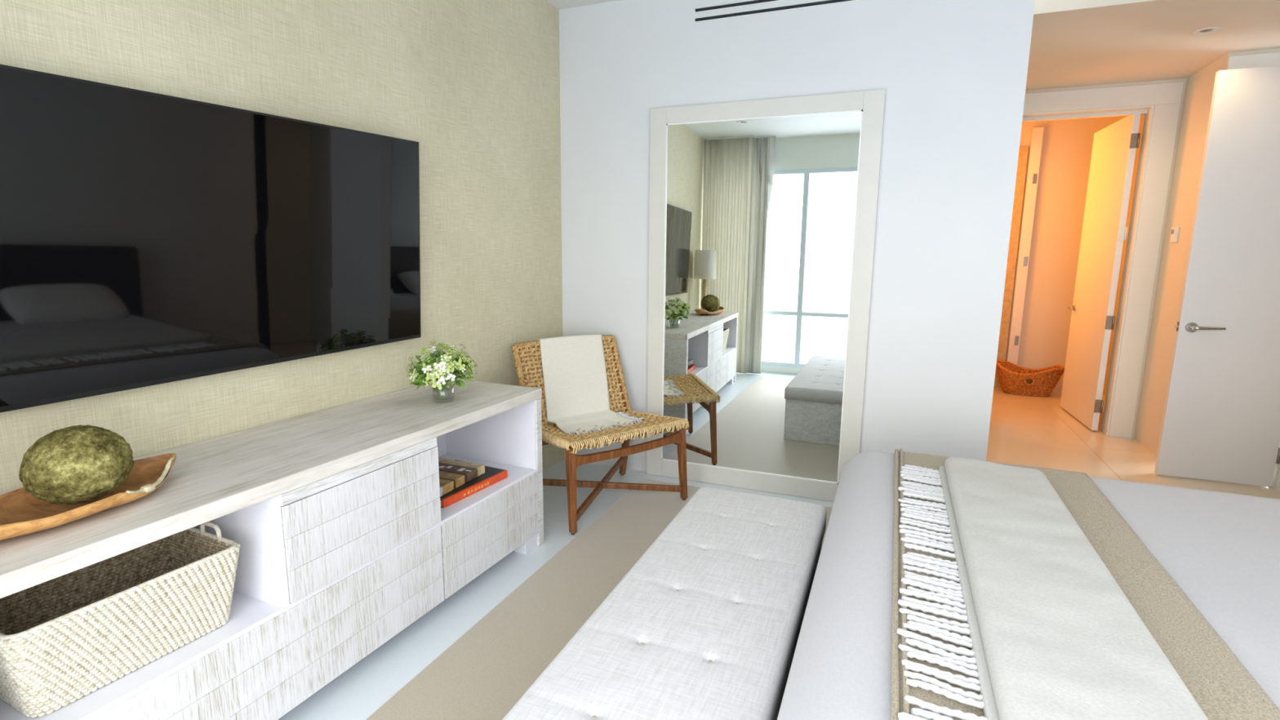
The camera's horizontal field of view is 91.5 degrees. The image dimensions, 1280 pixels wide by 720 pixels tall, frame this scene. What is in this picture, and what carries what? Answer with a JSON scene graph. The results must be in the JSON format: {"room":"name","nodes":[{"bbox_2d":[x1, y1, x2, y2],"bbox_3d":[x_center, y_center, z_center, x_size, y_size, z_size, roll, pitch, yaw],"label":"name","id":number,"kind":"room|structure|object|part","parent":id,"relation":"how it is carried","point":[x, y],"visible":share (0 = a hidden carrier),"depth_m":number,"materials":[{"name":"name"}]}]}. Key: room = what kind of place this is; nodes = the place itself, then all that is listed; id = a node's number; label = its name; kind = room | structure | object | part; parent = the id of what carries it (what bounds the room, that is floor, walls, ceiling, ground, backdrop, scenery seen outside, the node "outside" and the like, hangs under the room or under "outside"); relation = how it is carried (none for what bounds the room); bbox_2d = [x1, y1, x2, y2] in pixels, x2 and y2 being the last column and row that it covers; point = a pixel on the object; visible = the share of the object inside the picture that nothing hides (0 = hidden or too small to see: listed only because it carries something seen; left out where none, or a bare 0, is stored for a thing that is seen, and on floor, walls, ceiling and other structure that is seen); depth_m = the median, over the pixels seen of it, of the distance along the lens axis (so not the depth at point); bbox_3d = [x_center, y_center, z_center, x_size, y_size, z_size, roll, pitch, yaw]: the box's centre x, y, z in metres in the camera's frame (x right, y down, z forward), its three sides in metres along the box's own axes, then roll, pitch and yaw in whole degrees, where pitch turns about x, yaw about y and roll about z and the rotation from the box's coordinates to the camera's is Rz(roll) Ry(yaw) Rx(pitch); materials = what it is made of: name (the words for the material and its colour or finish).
{"room":"bedroom","nodes":[
{"label":"bedroom","id":0,"kind":"room"},
{"bbox_2d":[0,0,564,492],"bbox_3d":[-1.411,-0.454,2.398,0.121,2.961,4.450,5,11,24],"label":"wall","id":1,"kind":"structure","parent":0,"point":[476,83],"depth_m":2.74,"materials":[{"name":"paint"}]},
{"bbox_2d":[0,64,421,413],"bbox_3d":[-1.401,-0.413,2.173,0.105,0.917,1.656,5,11,25],"label":"television","id":2,"kind":"object","parent":1,"relation":"attached to","point":[147,238],"visible":1,"depth_m":1.98,"materials":[{"name":"black glass"}]},
{"bbox_2d":[545,0,618,9],"bbox_3d":[0.586,-1.834,1.493,4.900,0.100,4.730,4,10,22],"label":"ceiling","id":3,"kind":"structure","parent":0,"point":[559,4],"depth_m":3.83,"materials":[{"name":"white paint"}]},
{"bbox_2d":[277,386,1279,719],"bbox_3d":[1.586,0.911,3.712,5.500,0.120,8.900,4,10,22],"label":"floor","id":4,"kind":"structure","parent":0,"point":[360,691],"depth_m":3.74,"materials":[{"name":"white tile"}]},
{"bbox_2d":[0,378,543,719],"bbox_3d":[-1.177,0.668,2.258,0.580,0.800,2.114,5,11,24],"label":"media console","id":5,"kind":"object","parent":4,"relation":"on","point":[345,538],"visible":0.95,"depth_m":1.98},
{"bbox_2d":[0,453,176,540],"bbox_3d":[-1.428,0.346,1.542,0.279,0.072,0.556,4,10,17],"label":"wooden bowl","id":6,"kind":"object","parent":5,"relation":"on","point":[21,513],"visible":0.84,"depth_m":1.54,"materials":[{"name":"brown wood"}]},
{"bbox_2d":[18,424,133,504],"bbox_3d":[-1.394,0.259,1.549,0.207,0.191,0.212,5,11,24],"label":"moss ball","id":7,"kind":"object","parent":6,"relation":"in","point":[74,464],"visible":1,"depth_m":1.49,"materials":[{"name":"green plant"}]},
{"bbox_2d":[140,484,155,493],"bbox_3d":[-1.282,0.334,1.625,0.022,0.016,0.028,2,10,7],"label":"pebble","id":8,"kind":"object","parent":6,"relation":"in","point":[148,487],"visible":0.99,"depth_m":1.62,"materials":[{"name":"beige stone"}]},
{"bbox_2d":[0,521,239,718],"bbox_3d":[-1.397,0.630,1.633,0.378,0.267,0.514,5,11,26],"label":"woven basket","id":9,"kind":"object","parent":5,"relation":"on","point":[64,638],"visible":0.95,"depth_m":1.59,"materials":[{"name":"white wicker"}]},
{"bbox_3d":[-1.242,0.493,1.804,0.092,0.051,0.012,5,11,26],"label":"handle","id":10,"kind":"part","parent":9,"relation":"part of","materials":[{"name":"white wicker"}]},
{"bbox_3d":[-0.919,0.359,2.104,0.026,0.036,0.642,5,11,24],"label":"rail","id":11,"kind":"part","parent":5,"relation":"part of","materials":[{"name":"white wood"}]},
{"bbox_3d":[-1.435,0.636,2.371,0.014,0.682,2.022,5,11,24],"label":"panel","id":12,"kind":"part","parent":5,"relation":"part of","materials":[{"name":"white wood"}]},
{"bbox_2d":[431,381,454,403],"bbox_3d":[-0.864,0.139,2.741,0.100,0.085,0.100,4,10,22],"label":"glass vase","id":13,"kind":"object","parent":5,"relation":"on","point":[452,386],"visible":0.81,"depth_m":2.73,"materials":[{"name":"glass"}]},
{"bbox_2d":[405,340,477,398],"bbox_3d":[-0.870,0.042,2.730,0.297,0.248,0.315,4,10,22],"label":"flower bouquet","id":14,"kind":"object","parent":13,"relation":"in","point":[452,366],"visible":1,"depth_m":2.65,"materials":[{"name":"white plant"}]},
{"bbox_2d":[440,459,507,507],"bbox_3d":[-0.859,0.551,2.825,0.326,0.035,0.410,5,11,27],"label":"book","id":15,"kind":"object","parent":5,"relation":"on","point":[491,475],"visible":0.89,"depth_m":2.76,"materials":[{"name":"orange paper"}]},
{"bbox_2d":[438,457,484,497],"bbox_3d":[-0.912,0.523,2.761,0.271,0.040,0.380,4,10,21],"label":"book","id":16,"kind":"object","parent":15,"relation":"on","point":[453,473],"visible":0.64,"depth_m":2.79,"materials":[{"name":"brown paper"}]},
{"bbox_2d":[439,466,471,471],"bbox_3d":[-0.835,0.492,2.827,0.168,0.001,0.037,4,10,21],"label":"print","id":17,"kind":"object","parent":16,"relation":"on","point":[453,468],"depth_m":2.82},
{"bbox_2d":[463,481,488,496],"bbox_3d":[-0.718,0.566,2.744,0.001,0.014,0.162,5,11,26],"label":"print","id":18,"kind":"object","parent":15,"relation":"on","point":[482,486],"depth_m":2.74},
{"bbox_3d":[-0.754,0.537,3.193,0.576,0.752,0.046,5,11,24],"label":"panel","id":19,"kind":"part","parent":5,"relation":"part of","materials":[{"name":"white wood"}]},
{"bbox_2d":[365,478,832,719],"bbox_3d":[0.675,1.141,1.948,2.845,0.006,3.480,4,10,22],"label":"area rug","id":20,"kind":"object","parent":4,"relation":"on","point":[483,674],"visible":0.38,"depth_m":2.46,"materials":[{"name":"fabric"}]},
{"bbox_2d":[511,334,688,534],"bbox_3d":[-0.248,0.365,3.658,0.820,0.930,0.724,-7,12,-37],"label":"lounge chair","id":21,"kind":"object","parent":20,"relation":"on","point":[653,424],"visible":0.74,"depth_m":3.62,"materials":[{"name":"beige wicker"}]},
{"bbox_3d":[-0.342,0.448,3.793,0.660,0.040,0.022,-7,12,-37],"label":"rail","id":22,"kind":"part","parent":21,"relation":"part of","materials":[{"name":"brown wood"}]},
{"bbox_3d":[-0.352,0.672,3.222,0.046,0.456,0.059,-7,12,-37],"label":"leg","id":23,"kind":"part","parent":21,"relation":"part of","materials":[{"name":"brown wood"}]},
{"bbox_3d":[-0.398,0.125,3.814,0.717,0.495,0.217,-7,12,-37],"label":"backrest","id":24,"kind":"part","parent":21,"relation":"part of","materials":[{"name":"beige wicker"}]},
{"bbox_3d":[-0.400,0.137,3.819,0.692,0.468,0.208,-7,12,-37],"label":"frame","id":25,"kind":"part","parent":21,"relation":"part of","materials":[{"name":"brown wood"}]},
{"bbox_2d":[537,333,645,435],"bbox_3d":[-0.300,0.128,3.705,0.570,0.493,0.526,-7,12,-38],"label":"throw","id":26,"kind":"object","parent":21,"relation":"on","point":[575,384],"visible":0.98,"depth_m":3.77,"materials":[{"name":"white fabric"}]},
{"bbox_3d":[-0.193,0.382,3.588,0.796,0.079,0.509,-7,12,-37],"label":"seat","id":27,"kind":"part","parent":21,"relation":"part of","materials":[{"name":"beige wicker"}]},
{"bbox_3d":[-0.195,0.399,3.593,0.760,0.059,0.491,-7,12,-37],"label":"seat rail","id":28,"kind":"part","parent":21,"relation":"part of","materials":[{"name":"beige wicker"}]},
{"bbox_3d":[-0.096,0.549,4.043,0.047,0.428,0.119,-6,12,-35],"label":"leg","id":29,"kind":"part","parent":21,"relation":"part of","materials":[{"name":"brown wood"}]},
{"bbox_3d":[-0.059,0.487,3.432,0.722,0.072,0.024,-7,12,-37],"label":"rail","id":30,"kind":"part","parent":21,"relation":"part of","materials":[{"name":"brown wood"}]},
{"bbox_3d":[0.246,0.599,3.680,0.059,0.457,0.059,-7,12,-37],"label":"leg","id":31,"kind":"part","parent":21,"relation":"part of","materials":[{"name":"brown wood"}]},
{"bbox_2d":[502,486,826,719],"bbox_3d":[0.194,0.918,1.935,0.552,0.428,1.740,4,10,22],"label":"upholstered bench","id":32,"kind":"object","parent":20,"relation":"on","point":[706,624],"visible":0.99,"depth_m":1.73,"materials":[{"name":"fabric"}]},
{"bbox_2d":[777,451,1279,719],"bbox_3d":[1.617,0.638,1.546,2.275,1.150,2.150,4,10,22],"label":"bed","id":33,"kind":"object","parent":20,"relation":"on","point":[1222,549],"visible":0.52,"depth_m":1.67,"materials":[{"name":"fabric"}]},
{"bbox_2d":[891,448,1279,719],"bbox_3d":[1.068,0.670,1.776,0.728,0.278,2.059,4,10,22],"label":"blanket","id":34,"kind":"object","parent":33,"relation":"on","point":[1221,686],"visible":0.38,"depth_m":1.46,"materials":[{"name":"fabric"}]},
{"bbox_2d":[897,457,1208,719],"bbox_3d":[0.953,0.526,1.665,0.493,0.058,1.650,4,10,22],"label":"fringed throw","id":35,"kind":"object","parent":34,"relation":"on","point":[1052,633],"visible":1,"depth_m":1.38,"materials":[{"name":"white fabric"}]},
{"bbox_2d":[646,88,885,502],"bbox_3d":[0.674,-0.336,3.740,1.325,2.310,0.044,4,10,22],"label":"floor mirror","id":36,"kind":"object","parent":4,"relation":"on","point":[762,213],"visible":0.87,"depth_m":3.69,"materials":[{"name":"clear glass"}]},
{"bbox_3d":[0.109,-0.380,3.966,0.104,2.310,0.044,4,10,22],"label":"frame rail","id":37,"kind":"part","parent":36,"relation":"part of","materials":[{"name":"wood"}]},
{"bbox_3d":[0.664,0.748,3.925,1.116,0.112,0.044,4,10,22],"label":"frame rail","id":38,"kind":"part","parent":36,"relation":"part of","materials":[{"name":"wood"}]},
{"bbox_3d":[0.683,-1.428,3.553,1.116,0.094,0.044,4,10,22],"label":"frame rail","id":39,"kind":"part","parent":36,"relation":"part of","materials":[{"name":"wood"}]},
{"bbox_3d":[1.239,-0.292,3.513,0.105,2.310,0.044,4,10,22],"label":"frame rail","id":40,"kind":"part","parent":36,"relation":"part of","materials":[{"name":"wood"}]},
{"bbox_2d":[995,360,1064,396],"bbox_3d":[4.150,0.199,6.683,0.633,0.323,0.374,4,10,18],"label":"wicker basket","id":41,"kind":"object","parent":4,"relation":"on","point":[1015,380],"visible":0.99,"depth_m":6.57,"materials":[{"name":"brown wicker"}]},
{"bbox_2d":[559,0,1035,471],"bbox_3d":[0.621,-0.676,3.801,2.818,2.961,0.130,4,10,22],"label":"wall","id":42,"kind":"structure","parent":0,"point":[953,73],"depth_m":3.44,"materials":[{"name":"paint"}]},
{"bbox_2d":[693,0,864,22],"bbox_3d":[1.038,-1.948,3.341,1.562,0.082,0.006,4,10,22],"label":"air vent","id":43,"kind":"object","parent":42,"relation":"in","point":[746,2],"visible":1,"depth_m":3.50,"materials":[{"name":"white metal"}]},
{"bbox_2d":[1004,114,1145,394],"bbox_3d":[4.445,-1.164,6.738,2.550,3.000,0.120,4,10,22],"label":"wall","id":44,"kind":"structure","parent":0,"point":[1067,144],"depth_m":6.64,"materials":[{"name":"paint"}]},
{"bbox_2d":[994,126,1044,386],"bbox_3d":[3.826,-1.085,6.893,0.800,2.780,0.088,4,10,22],"label":"door","id":45,"kind":"structure","parent":44,"relation":"in","point":[1037,133],"depth_m":6.74,"materials":[{"name":"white wood"}]},
{"bbox_3d":[4.151,-1.060,6.767,0.100,2.780,0.080,4,10,22],"label":"frame","id":46,"kind":"part","parent":45,"relation":"part of","materials":[{"name":"white wood"}]},
{"bbox_2d":[1025,78,1186,438],"bbox_3d":[3.381,-0.783,5.167,1.500,2.760,0.120,4,10,22],"label":"wall","id":47,"kind":"structure","parent":0,"point":[1184,80],"depth_m":4.82,"materials":[{"name":"paint"}]},
{"bbox_2d":[1022,105,1154,435],"bbox_3d":[3.467,-0.699,5.154,0.922,2.600,0.144,4,10,22],"label":"trim","id":48,"kind":"structure","parent":47,"relation":"attached to","point":[1148,110],"depth_m":4.95,"materials":[{"name":"white wood"}]},
{"bbox_2d":[1059,114,1141,431],"bbox_3d":[3.987,-0.731,5.453,0.160,2.548,0.916,4,10,19],"label":"door","id":49,"kind":"structure","parent":47,"relation":"in","point":[1104,230],"depth_m":5.33,"materials":[{"name":"wood"}]},
{"bbox_3d":[4.098,-0.483,5.827,0.160,0.052,0.136,4,10,19],"label":"handle","id":50,"kind":"part","parent":49,"relation":"part of","materials":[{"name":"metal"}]},
{"bbox_2d":[1022,81,1183,438],"bbox_3d":[3.463,-0.751,5.062,1.175,2.735,0.018,4,10,22],"label":"trim","id":51,"kind":"structure","parent":47,"relation":"attached to","point":[1166,98],"depth_m":4.84,"materials":[{"name":"white wood"}]},
{"bbox_2d":[1025,0,1279,90],"bbox_3d":[3.425,-2.125,3.938,2.500,0.301,1.970,4,10,22],"label":"ceiling","id":52,"kind":"structure","parent":0,"point":[1074,42],"depth_m":3.76,"materials":[{"name":"paint"}]},
{"bbox_2d":[1192,26,1221,34],"bbox_3d":[3.301,-1.918,3.636,0.124,0.006,0.124,4,10,22],"label":"recessed light","id":53,"kind":"object","parent":52,"relation":"in","point":[1209,29],"visible":1,"depth_m":3.63,"materials":[{"name":"metal"}]},
{"bbox_2d":[1133,48,1279,456],"bbox_3d":[4.093,-0.548,3.830,0.895,2.760,1.855,4,10,22],"label":"wall","id":54,"kind":"structure","parent":0,"point":[1199,87],"depth_m":4.59,"materials":[{"name":"paint"}]},
{"bbox_2d":[1169,226,1179,242],"bbox_3d":[3.932,-0.923,4.592,0.023,0.110,0.090,4,10,22],"label":"thermostat","id":55,"kind":"object","parent":54,"relation":"attached to","point":[1175,230],"visible":1,"depth_m":4.57,"materials":[{"name":"plastic"}]},
{"bbox_2d":[1154,65,1279,487],"bbox_3d":[3.775,-0.470,3.881,0.623,2.564,0.106,4,10,22],"label":"door","id":56,"kind":"structure","parent":54,"relation":"in","point":[1220,421],"depth_m":3.93,"materials":[{"name":"wood"}]},
{"bbox_3d":[3.600,-0.201,3.974,0.185,0.064,0.061,4,10,22],"label":"handle","id":57,"kind":"part","parent":56,"relation":"part of","materials":[{"name":"metal"}]},
{"bbox_2d":[1226,52,1279,70],"bbox_3d":[4.159,-0.582,4.107,0.804,2.735,0.018,4,10,22],"label":"trim","id":58,"kind":"structure","parent":54,"relation":"attached to","point":[1272,59],"depth_m":3.98,"materials":[{"name":"white wood"}]},
{"bbox_2d":[1271,442,1279,490],"bbox_3d":[4.228,-0.528,3.720,0.322,2.760,0.090,4,10,22],"label":"trim","id":59,"kind":"structure","parent":54,"relation":"attached to","point":[1276,478],"depth_m":3.98,"materials":[{"name":"white wood"}]}
]}

